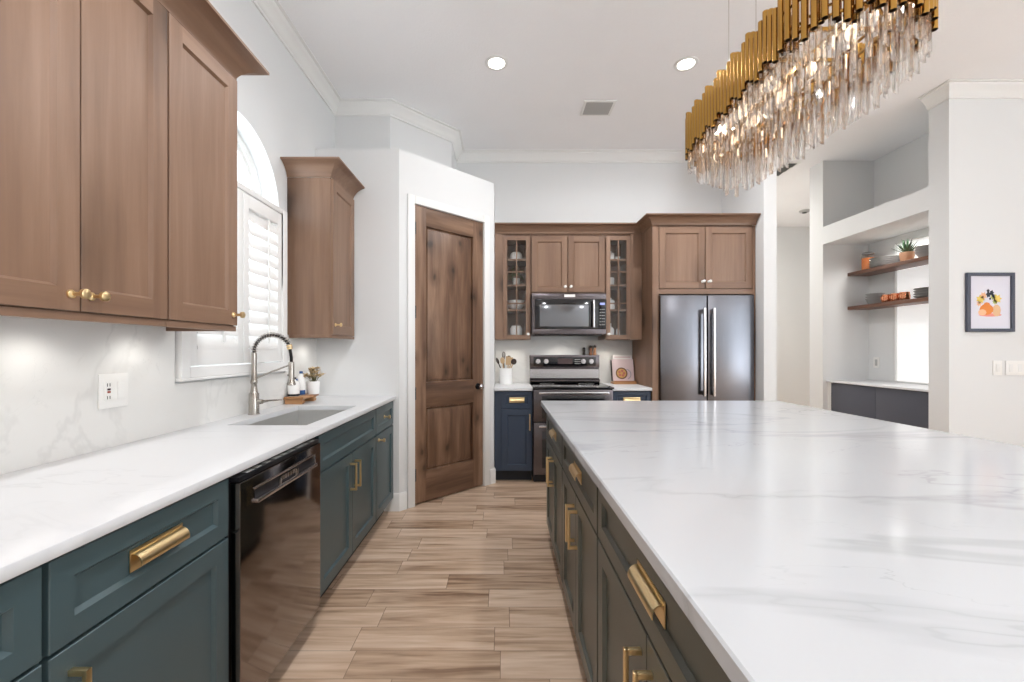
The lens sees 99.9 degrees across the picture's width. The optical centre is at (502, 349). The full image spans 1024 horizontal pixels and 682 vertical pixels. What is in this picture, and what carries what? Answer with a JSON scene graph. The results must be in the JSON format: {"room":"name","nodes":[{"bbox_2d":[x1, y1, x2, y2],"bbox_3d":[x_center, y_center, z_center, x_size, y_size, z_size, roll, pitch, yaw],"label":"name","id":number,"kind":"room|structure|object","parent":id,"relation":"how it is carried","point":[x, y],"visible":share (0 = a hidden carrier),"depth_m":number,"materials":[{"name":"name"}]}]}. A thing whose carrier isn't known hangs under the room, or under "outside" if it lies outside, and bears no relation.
{"room":"kitchen","nodes":[
{"label":"kitchen","id":0,"kind":"room"},
{"bbox_2d":[0,0,334,474],"bbox_3d":[-1.563,-0.446,2.300,0.174,3.455,11.000,0,0,0],"label":"wall","id":1,"kind":"structure","parent":0,"point":[50,369],"depth_m":1.79,"materials":[{"name":"white paint"}]},
{"bbox_2d":[0,0,166,326],"bbox_3d":[-1.303,-0.635,1.182,0.369,1.110,0.632,0,0,0],"label":"upper cabinet","id":2,"kind":"object","parent":1,"relation":"attached to","point":[83,83],"visible":1,"depth_m":1.20,"materials":[{"name":"brown wood"}]},
{"bbox_2d":[98,373,127,408],"bbox_3d":[-1.469,0.155,1.628,0.012,0.128,0.122,0,0,0],"label":"outlet plate","id":3,"kind":"object","parent":1,"relation":"attached to","point":[112,388],"visible":1,"depth_m":1.62,"materials":[{"name":"white plastic"}]},
{"bbox_2d":[104,381,112,400],"bbox_3d":[-1.467,0.155,1.601,0.004,0.070,0.033,0,0,0],"label":"receptacle","id":4,"kind":"object","parent":3,"relation":"attached to","point":[108,385],"depth_m":1.60,"materials":[{"name":"white plastic"}]},
{"bbox_2d":[162,12,245,330],"bbox_3d":[-1.303,-0.635,1.699,0.369,1.110,0.394,0,0,0],"label":"upper cabinet","id":5,"kind":"object","parent":1,"relation":"attached to","point":[201,93],"visible":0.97,"depth_m":1.66,"materials":[{"name":"brown wood"}]},
{"bbox_2d":[175,131,287,381],"bbox_3d":[-1.544,-0.601,2.430,0.192,1.494,0.970,0,0,0],"label":"window","id":6,"kind":"structure","parent":1,"relation":"in","point":[184,371],"depth_m":2.58,"materials":[{"name":"white paint"}]},
{"bbox_2d":[191,188,242,365],"bbox_3d":[-1.461,-0.407,2.218,0.062,0.970,0.418,0,0,0],"label":"plantation shutter","id":7,"kind":"object","parent":6,"relation":"attached to","point":[207,347],"visible":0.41,"depth_m":2.30,"materials":[{"name":"white paint"}]},
{"bbox_2d":[243,192,281,362],"bbox_3d":[-1.462,-0.407,2.642,0.065,0.970,0.418,0,0,0],"label":"plantation shutter","id":8,"kind":"object","parent":6,"relation":"attached to","point":[263,309],"visible":0.98,"depth_m":2.63,"materials":[{"name":"white paint"}]},
{"bbox_2d":[280,157,364,338],"bbox_3d":[-1.292,-0.685,3.147,0.393,1.210,0.540,0,0,0],"label":"upper cabinet","id":9,"kind":"object","parent":1,"relation":"attached to","point":[320,208],"visible":1,"depth_m":2.97,"materials":[{"name":"brown wood"}]},
{"bbox_3d":[-1.303,-0.635,0.532,0.369,1.110,0.664,0,0,0],"label":"upper cabinet","id":10,"kind":"object","parent":1,"relation":"attached to","visible":0},
{"bbox_2d":[157,0,269,79],"bbox_3d":[-1.285,-1.238,1.099,0.406,0.093,1.797,0,0,0],"label":"crown molding","id":11,"kind":"structure","parent":10,"relation":"attached to","point":[199,18],"depth_m":1.70,"materials":[{"name":"brown wood"}]},
{"bbox_2d":[315,149,398,492],"bbox_3d":[-1.157,-0.158,3.470,0.667,2.880,0.100,0,0,0],"label":"wall","id":12,"kind":"structure","parent":0,"point":[367,364],"depth_m":3.42,"materials":[{"name":"white paint"}]},
{"bbox_2d":[384,491,406,510],"bbox_3d":[-0.860,1.212,3.419,0.201,0.140,0.050,0,0,-14],"label":"baseboard","id":13,"kind":"structure","parent":12,"relation":"attached to","point":[399,501],"depth_m":3.40,"materials":[{"name":"white paint"}]},
{"bbox_2d":[335,116,456,169],"bbox_3d":[-1.000,-1.885,4.293,0.980,0.575,0.954,0,0,0],"label":"wall","id":14,"kind":"structure","parent":0,"point":[351,132],"depth_m":3.82,"materials":[{"name":"white paint"}]},
{"bbox_2d":[251,0,763,162],"bbox_3d":[0.530,-2.121,0.785,4.040,0.102,7.970,0,0,0],"label":"trim","id":15,"kind":"structure","parent":14,"relation":"attached to","point":[272,11],"depth_m":3.99,"materials":[{"name":"white paint"}]},
{"bbox_2d":[266,478,586,681],"bbox_3d":[2.225,1.312,1.800,7.950,0.060,12.000,0,0,0],"label":"floor","id":16,"kind":"structure","parent":0,"point":[466,585],"depth_m":2.18,"materials":[{"name":"brown wood"}]},
{"bbox_2d":[0,566,41,681],"bbox_3d":[-1.165,0.840,0.510,0.641,0.884,0.600,0,0,0],"label":"base cabinet","id":17,"kind":"object","parent":16,"relation":"on","point":[21,595],"visible":0.9,"depth_m":0.77,"materials":[{"name":"blue paint"}]},
{"bbox_2d":[37,479,227,681],"bbox_3d":[-1.155,0.840,1.084,0.662,0.884,0.546,0,0,0],"label":"base cabinet","id":18,"kind":"object","parent":16,"relation":"on","point":[146,599],"visible":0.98,"depth_m":1.05,"materials":[{"name":"blue paint"}]},
{"bbox_2d":[225,437,319,681],"bbox_3d":[-1.143,0.842,1.685,0.646,0.868,0.643,0,0,0],"label":"dishwasher","id":19,"kind":"object","parent":16,"relation":"on","point":[273,536],"visible":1,"depth_m":1.55,"materials":[{"name":"black metal"}]},
{"bbox_2d":[315,409,375,598],"bbox_3d":[-1.155,0.840,2.471,0.662,0.884,0.918,0,0,0],"label":"base cabinet","id":20,"kind":"object","parent":16,"relation":"on","point":[347,450],"visible":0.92,"depth_m":2.39,"materials":[{"name":"blue paint"}]},
{"bbox_2d":[0,396,395,583],"bbox_3d":[-1.168,0.383,1.409,0.640,0.028,4.018,0,0,0],"label":"countertop","id":21,"kind":"structure","parent":20,"relation":"on","point":[48,511],"depth_m":1.24,"materials":[{"name":"white stone"}]},
{"bbox_2d":[248,332,295,414],"bbox_3d":[-1.313,0.135,2.451,0.268,0.468,0.065,0,0,0],"label":"faucet","id":22,"kind":"object","parent":21,"relation":"on","point":[254,401],"visible":1,"depth_m":2.44,"materials":[{"name":"silver metal"}]},
{"bbox_2d":[249,410,344,424],"bbox_3d":[-1.150,0.508,2.460,0.440,0.218,0.780,0,0,0],"label":"sink","id":23,"kind":"object","parent":21,"relation":"in","point":[298,417],"visible":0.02,"depth_m":2.82,"materials":[{"name":"silver metal"}]},
{"bbox_2d":[284,393,318,403],"bbox_3d":[-1.404,0.344,3.010,0.132,0.050,0.250,0,0,0],"label":"wooden tray","id":24,"kind":"object","parent":21,"relation":"on","point":[301,399],"visible":0.79,"depth_m":2.89,"materials":[{"name":"brown wood"}]},
{"bbox_2d":[287,375,299,396],"bbox_3d":[-1.430,0.242,2.945,0.077,0.154,0.077,0,0,0],"label":"soap bottle","id":25,"kind":"object","parent":24,"relation":"on","point":[294,390],"visible":0.61,"depth_m":2.92,"materials":[{"name":"white plastic"}]},
{"bbox_2d":[296,371,305,394],"bbox_3d":[-1.418,0.235,3.024,0.058,0.168,0.060,0,0,0],"label":"dish soap bottle","id":26,"kind":"object","parent":24,"relation":"on","point":[300,378],"visible":0.77,"depth_m":3.00,"materials":[{"name":"white plastic"}]},
{"bbox_2d":[303,367,324,393],"bbox_3d":[-1.351,0.219,3.086,0.176,0.199,0.182,0,0,0],"label":"flower pot","id":27,"kind":"object","parent":24,"relation":"on","point":[312,386],"visible":1,"depth_m":3.06,"materials":[{"name":"white ceramic"}]},
{"bbox_2d":[365,401,392,536],"bbox_3d":[-1.151,0.840,3.174,0.670,0.884,0.484,0,0,0],"label":"base cabinet","id":28,"kind":"object","parent":16,"relation":"on","point":[384,414],"visible":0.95,"depth_m":3.15,"materials":[{"name":"blue paint"}]},
{"bbox_2d":[494,391,531,479],"bbox_3d":[0.106,0.840,4.439,0.368,0.884,0.654,0,0,0],"label":"base cabinet","id":29,"kind":"object","parent":16,"relation":"on","point":[512,409],"visible":0.99,"depth_m":4.16,"materials":[{"name":"blue paint"}]},
{"bbox_2d":[494,383,532,390],"bbox_3d":[0.104,0.383,4.446,0.369,0.028,0.642,0,0,0],"label":"countertop","id":30,"kind":"structure","parent":29,"relation":"on","point":[514,386],"depth_m":4.17,"materials":[{"name":"white stone"}]},
{"bbox_2d":[499,368,511,384],"bbox_3d":[0.035,0.282,4.585,0.144,0.172,0.144,0,0,0],"label":"utensil crock","id":31,"kind":"object","parent":30,"relation":"on","point":[505,374],"visible":0.92,"depth_m":4.53,"materials":[{"name":"white ceramic"}]},
{"bbox_2d":[506,356,510,367],"bbox_3d":[0.061,0.211,4.550,0.057,0.278,0.022,0,0,0],"label":"wooden spatula","id":32,"kind":"object","parent":31,"relation":"in","point":[508,358],"visible":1,"depth_m":4.54,"materials":[{"name":"brown wood"}]},
{"bbox_2d":[546,415,562,580],"bbox_3d":[0.940,0.845,2.534,1.360,0.875,0.763,0,0,0],"label":"base cabinet","id":33,"kind":"object","parent":16,"relation":"on","point":[554,467],"visible":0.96,"depth_m":2.47,"materials":[{"name":"grey paint"}]},
{"bbox_2d":[529,355,613,481],"bbox_3d":[0.676,0.669,4.404,0.774,1.218,0.692,0,0,0],"label":"range","id":34,"kind":"object","parent":16,"relation":"on","point":[551,377],"visible":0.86,"depth_m":4.30,"materials":[{"name":"silver metal"}]},
{"bbox_2d":[529,383,613,388],"bbox_3d":[0.676,0.368,4.375,0.774,0.017,0.580,0,0,0],"label":"cooktop","id":35,"kind":"object","parent":34,"relation":"in","point":[534,385],"depth_m":4.18,"materials":[{"name":"black glass"}]},
{"bbox_2d":[562,437,598,681],"bbox_3d":[0.940,0.845,1.750,1.360,0.875,0.796,0,0,0],"label":"base cabinet","id":36,"kind":"object","parent":16,"relation":"on","point":[580,537],"visible":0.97,"depth_m":1.66,"materials":[{"name":"grey paint"}]},
{"bbox_2d":[541,401,1023,681],"bbox_3d":[1.131,0.388,1.377,1.708,0.037,3.455,0,0,0],"label":"countertop","id":37,"kind":"structure","parent":36,"relation":"on","point":[799,543],"depth_m":0.89,"materials":[{"name":"white stone"}]},
{"bbox_2d":[613,391,650,400],"bbox_3d":[1.249,0.840,4.439,0.374,0.884,0.654,0,0,0],"label":"base cabinet","id":38,"kind":"object","parent":16,"relation":"on","point":[617,395],"visible":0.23,"depth_m":4.15,"materials":[{"name":"blue paint"}]},
{"bbox_2d":[603,383,651,390],"bbox_3d":[1.250,0.383,4.446,0.373,0.028,0.642,0,0,0],"label":"countertop","id":39,"kind":"structure","parent":38,"relation":"on","point":[617,387],"depth_m":4.17,"materials":[{"name":"white stone"}]},
{"bbox_2d":[610,360,636,383],"bbox_3d":[1.302,0.243,4.650,0.244,0.251,0.171,0,0,0],"label":"cookbook stand","id":40,"kind":"object","parent":39,"relation":"on","point":[612,381],"visible":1,"depth_m":4.57,"materials":[{"name":"brown wood"}]},
{"bbox_2d":[612,355,631,358],"bbox_3d":[1.315,0.203,4.700,0.210,0.283,0.073,0,0,0],"label":"cookbook","id":41,"kind":"object","parent":40,"relation":"on","point":[613,356],"visible":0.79,"depth_m":4.72,"materials":[{"name":"white paper"}]},
{"bbox_2d":[612,359,633,380],"bbox_3d":[1.311,0.224,4.680,0.230,0.235,0.067,0,0,0],"label":"cookbook","id":42,"kind":"object","parent":40,"relation":"on","point":[622,369],"visible":1,"depth_m":4.67,"materials":[{"name":"white paper"}]},
{"bbox_2d":[616,367,627,378],"bbox_3d":[1.292,0.258,4.664,0.128,0.125,0.028,0,0,0],"label":"picture","id":43,"kind":"object","parent":42,"relation":"attached to","point":[621,372],"depth_m":4.66},
{"bbox_2d":[598,489,730,681],"bbox_3d":[0.940,0.845,0.890,1.360,0.875,0.916,0,0,0],"label":"base cabinet","id":44,"kind":"object","parent":16,"relation":"on","point":[644,635],"visible":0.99,"depth_m":0.93,"materials":[{"name":"grey paint"}]},
{"bbox_2d":[632,225,754,400],"bbox_3d":[1.932,0.022,4.421,0.988,2.520,0.692,0,0,0],"label":"tall cabinet","id":45,"kind":"object","parent":16,"relation":"on","point":[676,259],"visible":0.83,"depth_m":4.13,"materials":[{"name":"brown wood"}]},
{"bbox_2d":[495,213,760,233],"bbox_3d":[1.174,-1.236,4.229,2.506,0.088,0.384,0,0,0],"label":"crown molding","id":46,"kind":"structure","parent":45,"relation":"attached to","point":[649,219],"depth_m":4.34,"materials":[{"name":"brown wood"}]},
{"bbox_2d":[659,295,753,400],"bbox_3d":[1.949,0.379,4.394,0.894,1.797,0.713,0,0,0],"label":"refrigerator","id":47,"kind":"object","parent":16,"relation":"on","point":[706,342],"visible":0.55,"depth_m":4.09,"materials":[{"name":"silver metal"}]},
{"bbox_2d":[827,382,928,428],"bbox_3d":[3.970,0.828,4.332,0.476,0.909,1.221,0,0,0],"label":"base cabinet","id":48,"kind":"object","parent":16,"relation":"on","point":[907,407],"visible":0.3,"depth_m":4.23,"materials":[{"name":"grey wood"}]},
{"bbox_2d":[826,380,928,391],"bbox_3d":[3.962,0.361,4.332,0.493,0.021,1.221,0,0,0],"label":"countertop","id":49,"kind":"structure","parent":48,"relation":"on","point":[894,385],"depth_m":4.31,"materials":[{"name":"white stone"}]},
{"bbox_2d":[399,149,493,492],"bbox_3d":[-0.487,-0.158,3.815,1.032,2.880,0.100,0,0,-44],"label":"wall","id":50,"kind":"structure","parent":0,"point":[419,176],"depth_m":3.59,"materials":[{"name":"white paint"}]},
{"bbox_2d":[407,193,489,508],"bbox_3d":[-0.480,0.012,3.811,0.890,2.540,0.117,0,0,-44],"label":"trim","id":51,"kind":"structure","parent":50,"relation":"attached to","point":[412,200],"depth_m":3.59,"materials":[{"name":"white paint"}]},
{"bbox_2d":[415,205,483,503],"bbox_3d":[-0.448,0.041,3.771,0.759,2.458,0.106,0,0,-44],"label":"door","id":52,"kind":"structure","parent":50,"relation":"in","point":[449,386],"depth_m":3.77,"materials":[{"name":"brown wood"}]},
{"bbox_2d":[490,467,495,483],"bbox_3d":[-0.089,1.212,4.126,0.033,0.140,0.098,0,0,31],"label":"baseboard","id":53,"kind":"structure","parent":50,"relation":"attached to","point":[492,471],"depth_m":4.11,"materials":[{"name":"white paint"}]},
{"bbox_2d":[494,194,494,385],"bbox_3d":[-0.132,-0.158,4.455,0.100,2.880,0.631,0,0,0],"label":"wall","id":54,"kind":"structure","parent":0,"point":[494,194],"depth_m":4.41,"materials":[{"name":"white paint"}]},
{"bbox_2d":[495,234,530,339],"bbox_3d":[0.105,-0.670,4.571,0.369,1.135,0.394,0,0,0],"label":"upper cabinet","id":55,"kind":"object","parent":54,"relation":"attached to","point":[506,317],"visible":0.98,"depth_m":4.42,"materials":[{"name":"brown wood"}]},
{"bbox_2d":[510,326,521,334],"bbox_3d":[0.145,-0.189,4.600,0.132,0.134,0.132,0,0,0],"label":"canister","id":56,"kind":"object","parent":55,"relation":"in","point":[513,328],"visible":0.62,"depth_m":4.55,"materials":[{"name":"white ceramic"}]},
{"bbox_2d":[507,266,524,283],"bbox_3d":[0.147,-0.783,4.600,0.214,0.216,0.168,0,0,-23],"label":"potted plant","id":57,"kind":"object","parent":55,"relation":"on","point":[508,275],"visible":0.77,"depth_m":4.57,"materials":[{"name":"green plant"}]},
{"bbox_2d":[510,252,521,258],"bbox_3d":[0.145,-0.991,4.600,0.136,0.100,0.136,0,0,0],"label":"cake dome","id":58,"kind":"object","parent":55,"relation":"on","point":[513,254],"visible":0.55,"depth_m":4.55,"materials":[{"name":"white ceramic"}]},
{"bbox_2d":[508,304,523,308],"bbox_3d":[0.145,-0.448,4.600,0.176,0.058,0.176,0,0,0],"label":"bowl","id":59,"kind":"object","parent":55,"relation":"on","point":[512,306],"visible":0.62,"depth_m":4.54,"materials":[{"name":"white ceramic"}]},
{"bbox_2d":[508,300,524,302],"bbox_3d":[0.145,-0.500,4.600,0.184,0.044,0.184,0,0,0],"label":"bowl","id":60,"kind":"object","parent":59,"relation":"on","point":[509,301],"visible":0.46,"depth_m":4.53,"materials":[{"name":"white ceramic"}]},
{"bbox_2d":[507,259,525,265],"bbox_3d":[0.145,-0.931,4.608,0.252,0.018,0.296,0,0,0],"label":"shelf","id":61,"kind":"object","parent":55,"relation":"attached to","point":[510,262],"depth_m":4.56,"materials":[{"name":"brown wood"}]},
{"bbox_2d":[507,284,525,289],"bbox_3d":[0.145,-0.666,4.608,0.252,0.018,0.296,0,0,0],"label":"shelf","id":62,"kind":"object","parent":55,"relation":"attached to","point":[509,286],"depth_m":4.52,"materials":[{"name":"brown wood"}]},
{"bbox_2d":[507,309,525,312],"bbox_3d":[0.145,-0.409,4.608,0.252,0.018,0.296,0,0,0],"label":"shelf","id":63,"kind":"object","parent":55,"relation":"attached to","point":[508,310],"depth_m":4.49,"materials":[{"name":"brown wood"}]},
{"bbox_2d":[457,163,721,382],"bbox_3d":[0.415,-0.446,4.838,4.030,3.455,0.164,0,0,0],"label":"wall","id":64,"kind":"structure","parent":0,"point":[524,192],"depth_m":4.77,"materials":[{"name":"white paint"}]},
{"bbox_2d":[531,234,604,293],"bbox_3d":[0.675,-0.909,4.571,0.766,0.657,0.394,0,0,0],"label":"upper cabinet","id":65,"kind":"object","parent":64,"relation":"attached to","point":[560,263],"visible":0.98,"depth_m":4.43,"materials":[{"name":"brown wood"}]},
{"bbox_2d":[531,293,605,335],"bbox_3d":[0.676,-0.356,4.540,0.756,0.427,0.420,0,0,0],"label":"microwave","id":66,"kind":"object","parent":65,"relation":"attached to","point":[552,314],"visible":1,"depth_m":4.37,"materials":[{"name":"silver metal"}]},
{"bbox_2d":[598,234,641,339],"bbox_3d":[1.247,-0.670,4.571,0.374,1.135,0.394,0,0,0],"label":"upper cabinet","id":67,"kind":"object","parent":64,"relation":"attached to","point":[626,271],"visible":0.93,"depth_m":4.42,"materials":[{"name":"brown wood"}]},
{"bbox_2d":[610,298,614,308],"bbox_3d":[1.157,-0.486,4.600,0.084,0.136,0.084,0,0,0],"label":"jar","id":68,"kind":"object","parent":67,"relation":"on","point":[612,306],"visible":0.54,"depth_m":4.56,"materials":[{"name":"white ceramic"}]},
{"bbox_2d":[610,259,625,265],"bbox_3d":[1.192,-0.931,4.608,0.226,0.018,0.296,0,0,0],"label":"shelf","id":69,"kind":"object","parent":67,"relation":"attached to","point":[613,262],"depth_m":4.56,"materials":[{"name":"brown wood"}]},
{"bbox_2d":[610,284,625,289],"bbox_3d":[1.192,-0.666,4.608,0.226,0.018,0.296,0,0,0],"label":"shelf","id":70,"kind":"object","parent":67,"relation":"attached to","point":[612,286],"depth_m":4.52,"materials":[{"name":"brown wood"}]},
{"bbox_2d":[610,309,625,312],"bbox_3d":[1.192,-0.409,4.608,0.226,0.018,0.296,0,0,0],"label":"shelf","id":71,"kind":"object","parent":67,"relation":"attached to","point":[611,310],"depth_m":4.49,"materials":[{"name":"brown wood"}]},
{"bbox_2d":[278,0,1023,226],"bbox_3d":[2.225,-2.223,2.300,7.950,0.100,11.000,0,0,0],"label":"ceiling","id":72,"kind":"structure","parent":0,"point":[429,57],"depth_m":3.23,"materials":[{"name":"white paint"}]},
{"bbox_2d":[485,55,507,70],"bbox_3d":[-0.045,-2.168,3.260,0.176,0.007,0.176,0,0,0],"label":"recessed light","id":73,"kind":"object","parent":72,"relation":"in","point":[496,62],"visible":1,"depth_m":3.25,"materials":[{"name":"white paint"}]},
{"bbox_2d":[580,100,616,115],"bbox_3d":[0.855,-2.167,3.865,0.280,0.009,0.240,0,0,0],"label":"ceiling vent","id":74,"kind":"object","parent":72,"relation":"in","point":[590,107],"visible":1,"depth_m":3.85,"materials":[{"name":"white metal"}]},
{"bbox_2d":[674,56,698,71],"bbox_3d":[1.396,-2.168,3.270,0.176,0.007,0.176,0,0,0],"label":"recessed light","id":75,"kind":"object","parent":72,"relation":"in","point":[687,63],"visible":1,"depth_m":3.26,"materials":[{"name":"white paint"}]},
{"bbox_2d":[777,162,800,176],"bbox_3d":[3.205,-2.167,5.190,0.510,0.009,0.420,0,0,0],"label":"ceiling vent","id":76,"kind":"object","parent":72,"relation":"in","point":[784,169],"visible":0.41,"depth_m":5.15,"materials":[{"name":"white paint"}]},
{"bbox_2d":[799,209,809,213],"bbox_3d":[4.720,-2.151,6.720,0.150,0.043,0.150,0,0,0],"label":"ceiling sensor","id":77,"kind":"object","parent":72,"relation":"attached to","point":[803,211],"visible":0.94,"depth_m":6.68,"materials":[{"name":"white plastic"}]},
{"bbox_2d":[685,0,938,196],"bbox_3d":[1.110,-1.450,1.725,0.450,1.444,1.080,0,0,0],"label":"chandelier","id":78,"kind":"object","parent":72,"relation":"hanging from","point":[720,137],"visible":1,"depth_m":1.45,"materials":[{"name":"clear glass"}]},
{"bbox_2d":[722,169,776,400],"bbox_3d":[2.490,-0.446,5.850,0.120,3.455,3.700,0,0,0],"label":"wall","id":79,"kind":"structure","parent":0,"point":[762,198],"depth_m":4.00,"materials":[{"name":"white paint"}]},
{"bbox_2d":[777,227,809,406],"bbox_3d":[4.375,-0.446,7.675,3.650,3.455,0.150,0,0,0],"label":"wall","id":80,"kind":"structure","parent":0,"point":[793,243],"depth_m":7.60,"materials":[{"name":"white paint"}]},
{"bbox_2d":[810,161,873,409],"bbox_3d":[4.943,-0.446,5.053,2.514,3.455,0.215,0,0,0],"label":"wall","id":81,"kind":"structure","parent":0,"point":[839,190],"depth_m":4.95,"materials":[{"name":"white paint"}]},
{"bbox_2d":[823,187,928,243],"bbox_3d":[4.043,-1.308,4.332,0.714,0.200,1.225,0,0,0],"label":"wall niche header","id":82,"kind":"structure","parent":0,"point":[909,213],"depth_m":4.28,"materials":[{"name":"white paint"}]},
{"bbox_2d":[869,227,928,384],"bbox_3d":[4.270,0.037,4.332,0.120,2.490,1.225,0,0,0],"label":"wall","id":83,"kind":"structure","parent":0,"point":[881,321],"depth_m":4.75,"materials":[{"name":"white paint"}]},
{"bbox_2d":[873,357,879,367],"bbox_3d":[4.205,0.147,4.838,0.008,0.120,0.075,0,0,0],"label":"outlet plate","id":84,"kind":"object","parent":83,"relation":"attached to","point":[876,360],"visible":1,"depth_m":4.83,"materials":[{"name":"white plastic"}]},
{"bbox_2d":[848,255,928,275],"bbox_3d":[4.087,-0.859,4.332,0.243,0.038,1.220,0,0,0],"label":"floating shelf","id":85,"kind":"object","parent":83,"relation":"attached to","point":[920,261],"visible":0.56,"depth_m":4.43,"materials":[{"name":"brown wood"}]},
{"bbox_2d":[861,252,874,269],"bbox_3d":[4.080,-0.979,4.800,0.122,0.202,0.122,0,0,0],"label":"storage jar","id":86,"kind":"object","parent":85,"relation":"on","point":[865,262],"visible":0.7,"depth_m":4.77,"materials":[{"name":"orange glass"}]},
{"bbox_2d":[869,263,890,267],"bbox_3d":[4.080,-0.888,4.586,0.264,0.019,0.264,0,0,0],"label":"plate","id":87,"kind":"object","parent":85,"relation":"on","point":[872,266],"visible":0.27,"depth_m":4.55,"materials":[{"name":"grey ceramic"}]},
{"bbox_2d":[869,261,899,265],"bbox_3d":[4.080,-0.908,4.586,0.264,0.019,0.264,0,0,0],"label":"plate","id":88,"kind":"object","parent":87,"relation":"on","point":[887,261],"visible":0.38,"depth_m":4.51,"materials":[{"name":"grey ceramic"}]},
{"bbox_2d":[869,259,899,263],"bbox_3d":[4.080,-0.928,4.586,0.264,0.019,0.264,0,0,0],"label":"plate","id":89,"kind":"object","parent":88,"relation":"on","point":[887,259],"visible":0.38,"depth_m":4.50,"materials":[{"name":"grey ceramic"}]},
{"bbox_2d":[869,257,899,261],"bbox_3d":[4.080,-0.948,4.586,0.264,0.019,0.264,0,0,0],"label":"plate","id":90,"kind":"object","parent":89,"relation":"on","point":[888,257],"visible":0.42,"depth_m":4.50,"materials":[{"name":"grey ceramic"}]},
{"bbox_2d":[869,255,898,259],"bbox_3d":[4.080,-0.968,4.586,0.264,0.019,0.264,0,0,0],"label":"plate","id":91,"kind":"object","parent":90,"relation":"on","point":[889,255],"visible":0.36,"depth_m":4.50,"materials":[{"name":"grey ceramic"}]},
{"bbox_2d":[891,239,920,260],"bbox_3d":[4.080,-0.999,4.332,0.218,0.241,0.198,0,0,12],"label":"potted succulent","id":92,"kind":"object","parent":85,"relation":"on","point":[907,253],"visible":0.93,"depth_m":4.31,"materials":[{"name":"ceramic"}]},
{"bbox_2d":[914,250,928,256],"bbox_3d":[4.080,-0.910,4.130,0.184,0.063,0.184,0,0,0],"label":"bowl","id":93,"kind":"object","parent":85,"relation":"on","point":[924,252],"visible":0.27,"depth_m":4.11,"materials":[{"name":"grey ceramic"}]},
{"bbox_2d":[848,297,928,309],"bbox_3d":[4.087,-0.473,4.332,0.243,0.038,1.220,0,0,0],"label":"floating shelf","id":94,"kind":"object","parent":83,"relation":"attached to","point":[924,300],"visible":0.56,"depth_m":4.44,"materials":[{"name":"brown wood"}]},
{"bbox_2d":[865,298,881,303],"bbox_3d":[4.080,-0.523,4.710,0.168,0.062,0.168,0,0,0],"label":"bowl","id":95,"kind":"object","parent":94,"relation":"on","point":[872,300],"visible":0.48,"depth_m":4.67,"materials":[{"name":"grey ceramic"}]},
{"bbox_2d":[865,295,880,298],"bbox_3d":[4.080,-0.551,4.710,0.168,0.062,0.168,0,0,0],"label":"bowl","id":96,"kind":"object","parent":95,"relation":"on","point":[878,296],"visible":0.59,"depth_m":4.67,"materials":[{"name":"grey ceramic"}]},
{"bbox_2d":[865,293,884,295],"bbox_3d":[4.080,-0.579,4.710,0.168,0.062,0.168,0,0,0],"label":"bowl","id":97,"kind":"object","parent":96,"relation":"on","point":[870,294],"visible":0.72,"depth_m":4.66,"materials":[{"name":"grey ceramic"}]},
{"bbox_2d":[880,294,889,301],"bbox_3d":[4.044,-0.535,4.538,0.104,0.085,0.090,0,0,28],"label":"copper mug","id":98,"kind":"object","parent":94,"relation":"on","point":[884,298],"visible":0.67,"depth_m":4.51,"materials":[{"name":"orange metal"}]},
{"bbox_2d":[889,293,898,300],"bbox_3d":[4.044,-0.535,4.435,0.104,0.085,0.090,0,0,28],"label":"copper mug","id":99,"kind":"object","parent":94,"relation":"on","point":[893,296],"visible":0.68,"depth_m":4.41,"materials":[{"name":"orange metal"}]},
{"bbox_2d":[898,292,910,299],"bbox_3d":[4.044,-0.535,4.333,0.104,0.085,0.090,0,0,28],"label":"copper mug","id":100,"kind":"object","parent":94,"relation":"on","point":[902,295],"visible":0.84,"depth_m":4.30,"materials":[{"name":"orange metal"}]},
{"bbox_2d":[894,235,928,383],"bbox_3d":[4.229,-0.394,4.172,0.032,1.478,0.904,0,0,0],"label":"window","id":101,"kind":"structure","parent":83,"relation":"in","point":[911,323],"depth_m":4.44,"materials":[{"name":"white glass"}]},
{"bbox_2d":[874,133,928,206],"bbox_3d":[4.335,-1.790,4.332,0.130,0.765,1.225,0,0,0],"label":"wall","id":102,"kind":"structure","parent":0,"point":[903,171],"depth_m":4.59,"materials":[{"name":"white paint"}]},
{"bbox_2d":[899,251,914,260],"bbox_3d":[4.080,-0.928,4.337,0.120,0.100,0.120,0,0,0],"label":"pot","id":103,"kind":"object","parent":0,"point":[904,255],"depth_m":4.30,"materials":[{"name":"ceramic"}]},
{"bbox_2d":[929,99,1023,446],"bbox_3d":[4.943,-0.446,3.635,2.514,3.455,0.170,0,0,0],"label":"wall","id":104,"kind":"structure","parent":0,"point":[976,146],"depth_m":3.55,"materials":[{"name":"white paint"}]},
{"bbox_2d":[918,79,1023,109],"bbox_3d":[4.870,-2.121,3.587,2.559,0.102,0.265,0,0,0],"label":"trim","id":105,"kind":"structure","parent":104,"relation":"attached to","point":[951,88],"depth_m":3.52,"materials":[{"name":"white paint"}]},
{"bbox_2d":[965,272,1014,331],"bbox_3d":[4.012,-0.389,3.538,0.390,0.487,0.022,0,0,0],"label":"picture frame","id":106,"kind":"object","parent":104,"relation":"attached to","point":[989,296],"visible":1,"depth_m":3.54,"materials":[{"name":"grey wood"}]},
{"bbox_2d":[993,361,1001,374],"bbox_3d":[4.082,0.152,3.544,0.073,0.120,0.010,0,0,0],"label":"switch plate","id":107,"kind":"object","parent":104,"relation":"attached to","point":[997,365],"visible":1,"depth_m":3.54,"materials":[{"name":"white plastic"}]},
{"bbox_2d":[1006,361,1023,374],"bbox_3d":[4.225,0.152,3.544,0.150,0.120,0.010,0,0,0],"label":"switch plate","id":108,"kind":"object","parent":104,"relation":"attached to","point":[1012,367],"visible":1,"depth_m":3.54,"materials":[{"name":"white plastic"}]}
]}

